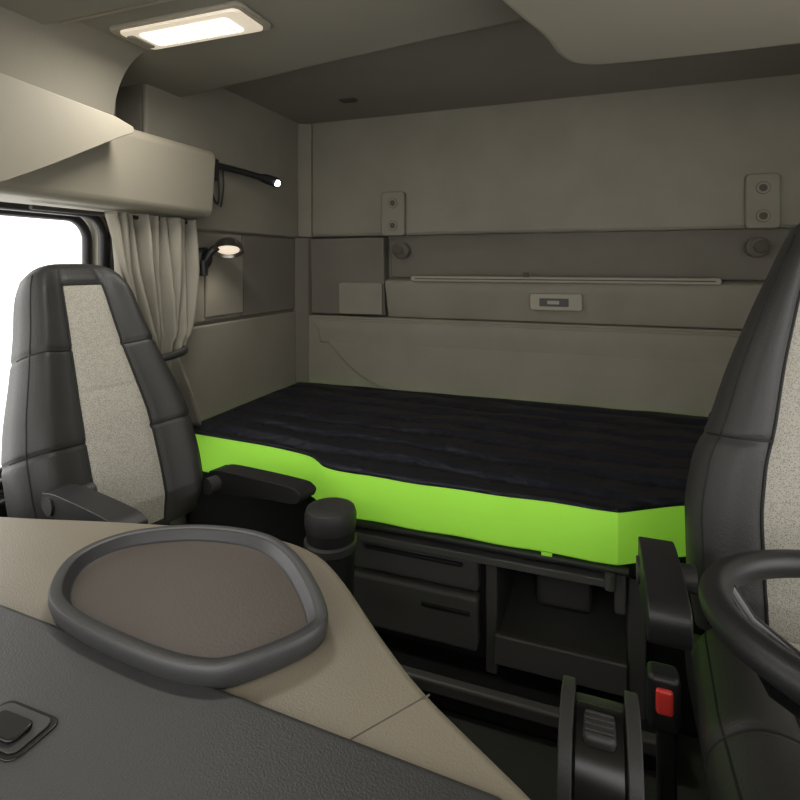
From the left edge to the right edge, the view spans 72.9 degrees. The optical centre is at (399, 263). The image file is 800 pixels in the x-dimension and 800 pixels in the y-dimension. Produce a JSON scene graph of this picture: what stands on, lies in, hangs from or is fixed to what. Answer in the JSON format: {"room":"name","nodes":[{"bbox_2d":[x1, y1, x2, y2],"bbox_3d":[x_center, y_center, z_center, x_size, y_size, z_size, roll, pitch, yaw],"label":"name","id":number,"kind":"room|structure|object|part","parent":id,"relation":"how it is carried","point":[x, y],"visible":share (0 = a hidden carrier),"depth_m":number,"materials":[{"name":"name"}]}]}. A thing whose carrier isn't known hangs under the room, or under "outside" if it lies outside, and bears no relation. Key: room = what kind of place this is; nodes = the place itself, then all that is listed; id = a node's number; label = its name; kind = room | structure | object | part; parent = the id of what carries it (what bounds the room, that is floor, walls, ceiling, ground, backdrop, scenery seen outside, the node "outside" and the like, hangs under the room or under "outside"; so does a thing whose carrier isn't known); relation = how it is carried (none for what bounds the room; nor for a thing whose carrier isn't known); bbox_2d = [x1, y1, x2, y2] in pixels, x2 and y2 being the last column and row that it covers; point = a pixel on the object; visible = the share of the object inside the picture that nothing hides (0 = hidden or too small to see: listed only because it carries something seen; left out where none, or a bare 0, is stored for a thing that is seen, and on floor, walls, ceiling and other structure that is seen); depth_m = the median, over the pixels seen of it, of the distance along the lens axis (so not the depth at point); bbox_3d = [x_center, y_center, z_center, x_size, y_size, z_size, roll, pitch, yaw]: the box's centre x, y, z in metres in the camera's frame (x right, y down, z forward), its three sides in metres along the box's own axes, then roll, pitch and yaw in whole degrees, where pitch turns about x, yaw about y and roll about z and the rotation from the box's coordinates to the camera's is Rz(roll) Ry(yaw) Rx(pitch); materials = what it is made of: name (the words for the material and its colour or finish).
{"room":"vehicle interior","nodes":[
{"label":"vehicle interior","id":0,"kind":"room"},
{"bbox_2d":[0,102,115,492],"bbox_3d":[-1.216,0.210,0.892,0.060,1.820,1.730,0,0,20],"label":"wall","id":1,"kind":"structure","parent":0,"point":[89,223],"depth_m":1.66,"materials":[{"name":"beige plastic"}]},
{"bbox_2d":[0,495,7,516],"bbox_3d":[-1.123,0.620,0.986,0.050,0.080,1.470,0,0,20],"label":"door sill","id":2,"kind":"structure","parent":1,"relation":"attached to","point":[3,512],"depth_m":1.33,"materials":[{"name":"black plastic"}]},
{"bbox_2d":[0,210,91,477],"bbox_3d":[-1.144,0.203,1.145,0.028,0.713,1.113,0,0,20],"label":"seal","id":3,"kind":"object","parent":1,"relation":"attached to","point":[83,228],"visible":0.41,"depth_m":1.61,"materials":[{"name":"black plastic"}]},
{"bbox_2d":[0,202,107,489],"bbox_3d":[-1.093,0.203,1.127,0.026,0.731,1.131,0,0,20],"label":"seal","id":4,"kind":"object","parent":1,"relation":"attached to","point":[97,221],"visible":0.35,"depth_m":1.61,"materials":[{"name":"black plastic"}]},
{"bbox_2d":[0,216,113,495],"bbox_3d":[-1.091,0.203,1.126,0.020,0.785,1.185,0,0,20],"label":"trim","id":5,"kind":"structure","parent":1,"relation":"attached to","point":[110,247],"depth_m":1.66,"materials":[{"name":"grey plastic"}]},
{"bbox_2d":[0,73,133,181],"bbox_3d":[-1.065,-0.235,0.731,0.335,0.270,1.433,0,0,20],"label":"trim panel","id":6,"kind":"object","parent":1,"relation":"attached to","point":[40,128],"depth_m":1.12,"materials":[{"name":"plastic"}]},
{"bbox_2d":[0,6,143,115],"bbox_3d":[-1.055,-0.472,0.758,0.334,0.175,1.490,0,0,20],"label":"trim","id":7,"kind":"structure","parent":1,"relation":"attached to","point":[76,61],"depth_m":1.28,"materials":[{"name":"beige plastic"}]},
{"bbox_2d":[0,129,214,219],"bbox_3d":[-0.928,-0.258,1.218,0.254,0.225,1.240,0,0,20],"label":"overhead cabinet","id":8,"kind":"object","parent":1,"relation":"attached to","point":[138,172],"visible":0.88,"depth_m":1.45,"materials":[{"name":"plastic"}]},
{"bbox_2d":[29,205,202,424],"bbox_3d":[-0.765,0.192,1.549,0.116,0.673,0.575,0,0,20],"label":"curtain","id":9,"kind":"object","parent":8,"relation":"hanging from","point":[158,257],"visible":0.55,"depth_m":1.66,"materials":[{"name":"fabric"}]},
{"bbox_3d":[-0.780,-0.135,1.536,0.012,0.012,0.540,0,0,20],"label":"curtain rail","id":10,"kind":"part","parent":9,"relation":"part of","materials":[{"name":"grey plastic"}]},
{"bbox_2d":[116,84,294,524],"bbox_3d":[-0.655,0.210,2.151,0.118,1.820,1.020,0,0,20],"label":"wall","id":11,"kind":"structure","parent":0,"point":[231,361],"depth_m":2.13,"materials":[{"name":"plastic"}]},
{"bbox_3d":[-0.701,0.046,1.893,0.012,0.317,0.465,0,0,20],"label":"panel","id":12,"kind":"part","parent":11,"relation":"part of","materials":[{"name":"plastic"}]},
{"bbox_2d":[142,84,297,237],"bbox_3d":[-0.630,-0.388,2.073,0.020,0.535,0.888,0,0,20],"label":"wall panel","id":13,"kind":"object","parent":11,"relation":"attached to","point":[240,132],"visible":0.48,"depth_m":2.08,"materials":[{"name":"grey plastic"}]},
{"bbox_2d":[213,159,280,206],"bbox_3d":[-0.574,-0.288,2.022,0.050,0.168,0.324,0,0,37],"label":"light","id":14,"kind":"object","parent":13,"relation":"attached to","point":[271,180],"visible":0.8,"depth_m":1.99,"materials":[{"name":"black plastic"}]},
{"bbox_3d":[-0.591,-0.340,2.008,0.026,0.044,0.238,0,0,38],"label":"arm","id":15,"kind":"part","parent":14,"relation":"part of","materials":[{"name":"black plastic"}]},
{"bbox_2d":[199,237,243,275],"bbox_3d":[-0.629,-0.026,1.896,0.163,0.136,0.101,0,0,-6],"label":"reading lamp","id":16,"kind":"object","parent":11,"relation":"attached to","point":[226,247],"visible":0.97,"depth_m":1.87,"materials":[{"name":"black plastic"}]},
{"bbox_3d":[-0.660,-0.025,1.878,0.070,0.090,0.030,0,0,-16],"label":"stem","id":17,"kind":"part","parent":16,"relation":"part of","materials":[{"name":"black plastic"}]},
{"bbox_3d":[-0.604,-0.064,1.906,0.106,0.048,0.106,0,-24,-17],"label":"lamp shade","id":18,"kind":"part","parent":16,"relation":"part of","materials":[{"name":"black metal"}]},
{"bbox_3d":[-0.602,-0.048,1.899,0.076,0.004,0.076,0,-25,-17],"label":"bulb","id":19,"kind":"part","parent":16,"relation":"part of","materials":[{"name":"white glass"}]},
{"bbox_2d":[205,247,242,317],"bbox_3d":[-0.649,0.065,2.005,0.012,0.250,0.210,0,0,20],"label":"pocket","id":20,"kind":"object","parent":11,"relation":"attached to","point":[224,280],"visible":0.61,"depth_m":2.00,"materials":[{"name":"plastic"}]},
{"bbox_3d":[-0.630,0.438,2.075,0.018,0.445,0.855,0,0,20],"label":"panel","id":21,"kind":"part","parent":11,"relation":"part of","materials":[{"name":"plastic"}]},
{"bbox_3d":[-0.551,0.046,2.297,0.012,0.317,0.383,0,0,20],"label":"panel","id":22,"kind":"part","parent":11,"relation":"part of","materials":[{"name":"grey plastic"}]},
{"bbox_2d":[293,237,317,383],"bbox_3d":[-0.440,0.269,2.532,0.058,0.782,0.135,0,0,20],"label":"post","id":23,"kind":"object","parent":11,"relation":"attached to","point":[303,273],"visible":0.48,"depth_m":2.49,"materials":[{"name":"grey plastic"}]},
{"bbox_2d":[0,0,523,96],"bbox_3d":[-0.030,-0.594,0.553,2.400,0.132,1.916,0,0,20],"label":"ceiling","id":24,"kind":"structure","parent":0,"point":[301,34],"depth_m":1.26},
{"bbox_3d":[-0.107,-0.544,0.286,2.200,0.032,1.262,0,0,20],"label":"visor panel","id":25,"kind":"part","parent":24,"relation":"part of","materials":[{"name":"beige plastic"}]},
{"bbox_2d":[60,0,173,23],"bbox_3d":[0.117,-0.548,0.893,2.200,0.016,0.012,0,0,20],"label":"bead","id":26,"kind":"object","parent":24,"relation":"attached to","point":[158,1],"visible":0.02,"depth_m":1.16,"materials":[{"name":"beige plastic"}]},
{"bbox_2d":[109,1,270,49],"bbox_3d":[-0.486,-0.541,1.252,0.370,0.022,0.132,0,0,20],"label":"recessed light","id":27,"kind":"object","parent":24,"relation":"in","point":[232,18],"visible":1,"depth_m":1.22,"materials":[{"name":"beige plastic"}]},
{"bbox_2d":[127,35,154,48],"bbox_3d":[-0.621,-0.535,1.301,0.022,0.010,0.070,0,0,20],"label":"switch","id":28,"kind":"object","parent":27,"relation":"attached to","point":[138,39],"depth_m":1.29,"materials":[{"name":"plastic"}]},
{"bbox_2d":[503,0,799,64],"bbox_3d":[0.479,-0.505,0.332,1.273,0.110,1.716,0,0,20],"label":"panel","id":29,"kind":"object","parent":24,"relation":"attached to","point":[592,32],"visible":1,"depth_m":1.03,"materials":[{"name":"beige plastic"}]},
{"bbox_2d":[222,19,799,123],"bbox_3d":[0.356,-0.673,1.654,2.480,0.054,1.350,0,0,20],"label":"ceiling","id":30,"kind":"structure","parent":0,"point":[511,62],"depth_m":1.87,"materials":[{"name":"grey"}]},
{"bbox_2d":[339,98,357,102],"bbox_3d":[-0.203,-0.644,2.133,0.070,0.011,0.044,0,0,20],"label":"ceiling vent","id":31,"kind":"object","parent":30,"relation":"in","point":[346,100],"depth_m":2.12,"materials":[{"name":"black plastic"}]},
{"bbox_2d":[376,631,709,799],"bbox_3d":[0.095,1.150,0.978,2.500,0.060,2.800,0,0,20],"label":"floor","id":32,"kind":"structure","parent":0,"point":[692,784],"depth_m":1.28,"materials":[{"name":"rubber"}]},
{"bbox_2d":[1,264,315,525],"bbox_3d":[-0.555,0.559,1.235,0.747,1.121,0.509,0,0,32],"label":"passenger seat","id":33,"kind":"object","parent":32,"relation":"on","point":[97,425],"visible":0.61,"depth_m":1.27,"materials":[{"name":"leather"}]},
{"bbox_3d":[-0.564,0.455,0.993,0.266,0.046,0.052,0,0,32],"label":"armrest","id":34,"kind":"part","parent":33,"relation":"part of","materials":[{"name":"black plastic"}]},
{"bbox_3d":[-0.734,0.329,1.319,0.347,0.660,0.419,0,0,32],"label":"backrest","id":35,"kind":"part","parent":33,"relation":"part of","materials":[{"name":"leather"}]},
{"bbox_3d":[-0.353,0.559,1.364,0.326,0.068,0.056,0,0,32],"label":"armrest","id":36,"kind":"part","parent":33,"relation":"part of","materials":[{"name":"black plastic"}]},
{"bbox_2d":[0,517,529,799],"bbox_3d":[-0.158,0.740,0.221,2.250,0.760,1.065,0,0,20],"label":"dashboard","id":37,"kind":"object","parent":32,"relation":"on","point":[344,720],"visible":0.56,"depth_m":0.47,"materials":[{"name":"grey plastic"}]},
{"bbox_2d":[0,700,57,761],"bbox_3d":[-0.328,0.389,0.456,0.068,0.008,0.044,0,0,20],"label":"switch","id":38,"kind":"object","parent":37,"relation":"on","point":[22,726],"visible":1,"depth_m":0.45,"materials":[{"name":"black plastic"}]},
{"bbox_3d":[-0.329,0.387,0.453,0.040,0.004,0.022,0,0,20],"label":"lever","id":39,"kind":"part","parent":38,"relation":"part of","materials":[{"name":"black plastic"}]},
{"bbox_2d":[48,524,327,688],"bbox_3d":[-0.245,0.386,0.648,0.372,0.026,0.243,0,0,20],"label":"serving tray","id":40,"kind":"object","parent":37,"relation":"on","point":[215,606],"visible":1,"depth_m":0.61,"materials":[{"name":"grey"}]},
{"bbox_2d":[190,471,705,770],"bbox_3d":[0.416,0.889,1.701,2.200,0.462,0.900,0,0,20],"label":"bunk base","id":41,"kind":"object","parent":32,"relation":"on","point":[551,615],"visible":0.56,"depth_m":1.38,"materials":[{"name":"black plastic"}]},
{"bbox_3d":[-0.438,0.694,1.698,0.600,0.052,0.040,0,0,20],"label":"rail","id":42,"kind":"part","parent":41,"relation":"part of","materials":[{"name":"black plastic"}]},
{"bbox_3d":[0.033,0.767,1.430,0.270,0.009,0.014,0,0,20],"label":"drawer pull","id":43,"kind":"part","parent":41,"relation":"part of","materials":[{"name":"black plastic"}]},
{"bbox_3d":[0.038,0.793,1.449,0.355,0.083,0.035,0,0,20],"label":"drawer","id":44,"kind":"part","parent":41,"relation":"part of","materials":[{"name":"grey plastic"}]},
{"bbox_3d":[0.037,0.915,1.447,0.355,0.140,0.040,0,0,20],"label":"drawer","id":45,"kind":"part","parent":41,"relation":"part of","materials":[{"name":"grey plastic"}]},
{"bbox_3d":[0.117,0.887,1.396,0.130,0.010,0.012,0,0,20],"label":"drawer pull","id":46,"kind":"part","parent":41,"relation":"part of","materials":[{"name":"black plastic"}]},
{"bbox_2d":[193,382,707,564],"bbox_3d":[0.400,0.595,1.686,2.160,0.138,0.890,0,0,20],"label":"mattress","id":47,"kind":"object","parent":41,"relation":"on","point":[575,481],"visible":0.89,"depth_m":1.50,"materials":[{"name":"black fabric"}]},
{"bbox_2d":[355,527,603,586],"bbox_3d":[0.176,0.732,1.398,0.680,0.020,0.095,0,0,20],"label":"shelf","id":48,"kind":"object","parent":41,"relation":"attached to","point":[558,571],"depth_m":1.34,"materials":[{"name":"grey plastic"}]},
{"bbox_3d":[0.193,0.692,1.387,0.800,0.047,0.065,0,0,20],"label":"rail","id":49,"kind":"part","parent":41,"relation":"part of","materials":[{"name":"black plastic"}]},
{"bbox_3d":[0.506,0.750,1.247,0.025,0.100,0.030,0,0,20],"label":"hinge arm","id":50,"kind":"part","parent":41,"relation":"part of","materials":[{"name":"grey plastic"}]},
{"bbox_3d":[0.969,0.694,1.177,0.800,0.052,0.040,0,0,20],"label":"rail","id":51,"kind":"part","parent":41,"relation":"part of","materials":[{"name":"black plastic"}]},
{"bbox_2d":[465,735,556,799],"bbox_3d":[0.062,1.113,0.974,0.680,0.015,0.630,0,0,20],"label":"floor mat","id":52,"kind":"object","parent":32,"relation":"on","point":[535,776],"visible":0.07,"depth_m":1.19,"materials":[{"name":"rubber"}]},
{"bbox_2d":[304,497,356,596],"bbox_3d":[-0.161,0.840,1.259,0.124,0.559,0.124,0,0,20],"label":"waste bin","id":53,"kind":"object","parent":52,"relation":"on","point":[330,523],"visible":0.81,"depth_m":1.22,"materials":[{"name":"black plastic"}]},
{"bbox_3d":[-0.161,0.585,1.259,0.120,0.050,0.120,0,0,20],"label":"lid","id":54,"kind":"part","parent":53,"relation":"part of","materials":[{"name":"grey plastic"}]},
{"bbox_2d":[556,675,644,799],"bbox_3d":[0.220,0.829,0.597,0.084,0.669,0.158,0,0,20],"label":"console","id":55,"kind":"object","parent":32,"relation":"on","point":[600,748],"visible":1,"depth_m":0.57,"materials":[{"name":"grey plastic"}]},
{"bbox_3d":[0.211,0.620,0.573,0.050,0.238,0.098,0,0,20],"label":"panel","id":56,"kind":"part","parent":55,"relation":"part of","materials":[{"name":"black plastic"}]},
{"bbox_2d":[636,223,799,799],"bbox_3d":[0.706,0.514,0.720,0.708,1.212,0.726,0,0,20],"label":"seat","id":57,"kind":"object","parent":32,"relation":"on","point":[742,493],"visible":0.89,"depth_m":0.90,"materials":[{"name":"leather"}]},
{"bbox_2d":[646,661,680,799],"bbox_3d":[0.398,0.718,0.820,0.046,0.205,0.046,0,0,20],"label":"seat belt buckle","id":58,"kind":"object","parent":57,"relation":"attached to","point":[663,685],"visible":1,"depth_m":0.81,"materials":[{"name":"black plastic"}]},
{"bbox_3d":[0.408,0.518,0.845,0.056,0.096,0.219,0,0,20],"label":"armrest","id":59,"kind":"part","parent":57,"relation":"part of","materials":[{"name":"black plastic"}]},
{"bbox_3d":[0.785,0.279,0.936,0.528,0.742,0.266,0,0,20],"label":"backrest","id":60,"kind":"part","parent":57,"relation":"part of","materials":[{"name":"leather"}]},
{"bbox_2d":[693,628,799,799],"bbox_3d":[0.668,0.643,0.617,0.570,0.153,0.502,0,0,20],"label":"cushion","id":61,"kind":"object","parent":57,"relation":"on","point":[750,743],"depth_m":0.69,"materials":[{"name":"leather"}]},
{"bbox_2d":[298,74,799,388],"bbox_3d":[0.597,0.210,2.190,2.440,1.820,0.179,0,0,20],"label":"wall","id":62,"kind":"structure","parent":0,"point":[679,157],"depth_m":2.12,"materials":[{"name":"plastic"}]},
{"bbox_3d":[-0.431,-0.393,2.538,0.070,0.535,0.119,0,0,20],"label":"corner panel","id":63,"kind":"part","parent":62,"relation":"part of","materials":[{"name":"plastic"}]},
{"bbox_2d":[311,237,388,315],"bbox_3d":[-0.249,0.056,2.498,0.400,0.348,0.068,0,0,20],"label":"panel","id":64,"kind":"object","parent":62,"relation":"attached to","point":[334,261],"visible":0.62,"depth_m":2.47,"materials":[{"name":"grey plastic"}]},
{"bbox_3d":[-0.175,0.155,2.440,0.212,0.140,0.024,0,0,20],"label":"locker lid","id":65,"kind":"part","parent":62,"relation":"part of","materials":[{"name":"plastic"}]},
{"bbox_2d":[381,191,405,235],"bbox_3d":[-0.028,-0.217,2.342,0.108,0.190,0.028,0,0,20],"label":"bracket","id":66,"kind":"object","parent":62,"relation":"attached to","point":[393,204],"visible":1,"depth_m":2.33,"materials":[{"name":"plastic"}]},
{"bbox_2d":[309,317,740,416],"bbox_3d":[0.620,0.432,2.158,2.175,0.376,0.102,0,0,20],"label":"panel","id":67,"kind":"object","parent":62,"relation":"attached to","point":[691,388],"visible":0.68,"depth_m":2.12,"materials":[{"name":"plastic"}]},
{"bbox_2d":[319,319,738,362],"bbox_3d":[0.643,0.302,2.143,2.120,0.116,0.114,0,0,20],"label":"panel","id":68,"kind":"object","parent":67,"relation":"attached to","point":[625,344],"depth_m":2.12,"materials":[{"name":"beige plastic"}]},
{"bbox_3d":[0.592,0.448,2.177,2.240,0.424,0.086,0,0,20],"label":"panel","id":69,"kind":"part","parent":62,"relation":"part of","materials":[{"name":"plastic"}]},
{"bbox_3d":[0.626,-0.393,2.162,2.165,0.535,0.090,0,0,20],"label":"panel","id":70,"kind":"part","parent":62,"relation":"part of","materials":[{"name":"plastic"}]},
{"bbox_2d":[385,278,763,328],"bbox_3d":[0.795,0.149,2.098,1.805,0.170,0.094,0,0,20],"label":"band","id":71,"kind":"object","parent":62,"relation":"attached to","point":[726,305],"visible":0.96,"depth_m":2.09,"materials":[{"name":"plastic"}]},
{"bbox_2d":[530,293,582,310],"bbox_3d":[0.612,0.149,2.126,0.197,0.066,0.048,0,0,20],"label":"control panel","id":72,"kind":"object","parent":71,"relation":"attached to","point":[538,301],"visible":1,"depth_m":2.10,"materials":[{"name":"beige plastic"}]},
{"bbox_2d":[411,275,721,284],"bbox_3d":[0.599,0.061,2.132,1.152,0.023,0.085,0,0,20],"label":"pocket rail","id":73,"kind":"object","parent":71,"relation":"on","point":[718,281],"visible":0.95,"depth_m":2.06,"materials":[{"name":"grey plastic"}]},
{"bbox_2d":[415,278,715,281],"bbox_3d":[0.585,0.062,2.092,1.115,0.005,0.003,0,0,20],"label":"pocket slot","id":74,"kind":"object","parent":73,"relation":"in","point":[415,278],"depth_m":2.07,"materials":[{"name":"grey plastic"}]},
{"bbox_2d":[388,228,792,280],"bbox_3d":[0.806,-0.030,2.129,1.805,0.188,0.088,0,0,20],"label":"band","id":75,"kind":"object","parent":62,"relation":"attached to","point":[720,254],"visible":0.94,"depth_m":2.13,"materials":[{"name":"grey plastic"}]},
{"bbox_2d":[392,242,410,258],"bbox_3d":[0.001,-0.060,2.367,0.072,0.072,0.096,0,0,20],"label":"coat hook","id":76,"kind":"object","parent":75,"relation":"attached to","point":[401,250],"visible":1,"depth_m":2.35,"materials":[{"name":"grey plastic"}]},
{"bbox_3d":[-0.008,-0.060,2.341,0.046,0.046,0.042,0,0,20],"label":"knob","id":77,"kind":"part","parent":76,"relation":"part of","materials":[{"name":"grey plastic"}]},
{"bbox_2d":[744,237,769,256],"bbox_3d":[1.258,-0.060,1.902,0.072,0.072,0.096,0,0,20],"label":"coat hook","id":78,"kind":"object","parent":75,"relation":"attached to","point":[755,246],"visible":1,"depth_m":1.90,"materials":[{"name":"grey plastic"}]},
{"bbox_3d":[1.248,-0.060,1.876,0.046,0.046,0.042,0,0,20],"label":"knob","id":79,"kind":"part","parent":78,"relation":"part of","materials":[{"name":"grey plastic"}]},
{"bbox_2d":[744,173,779,228],"bbox_3d":[1.250,-0.217,1.869,0.103,0.190,0.028,0,0,20],"label":"bracket","id":80,"kind":"object","parent":62,"relation":"attached to","point":[761,190],"visible":1,"depth_m":1.86,"materials":[{"name":"plastic"}]},
{"bbox_2d":[698,549,799,718],"bbox_3d":[0.567,0.735,0.522,0.484,0.794,0.502,0,0,-22],"label":"steering wheel","id":81,"kind":"object","parent":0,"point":[775,660],"visible":1,"depth_m":0.58,"materials":[{"name":"black plastic"}]}
]}

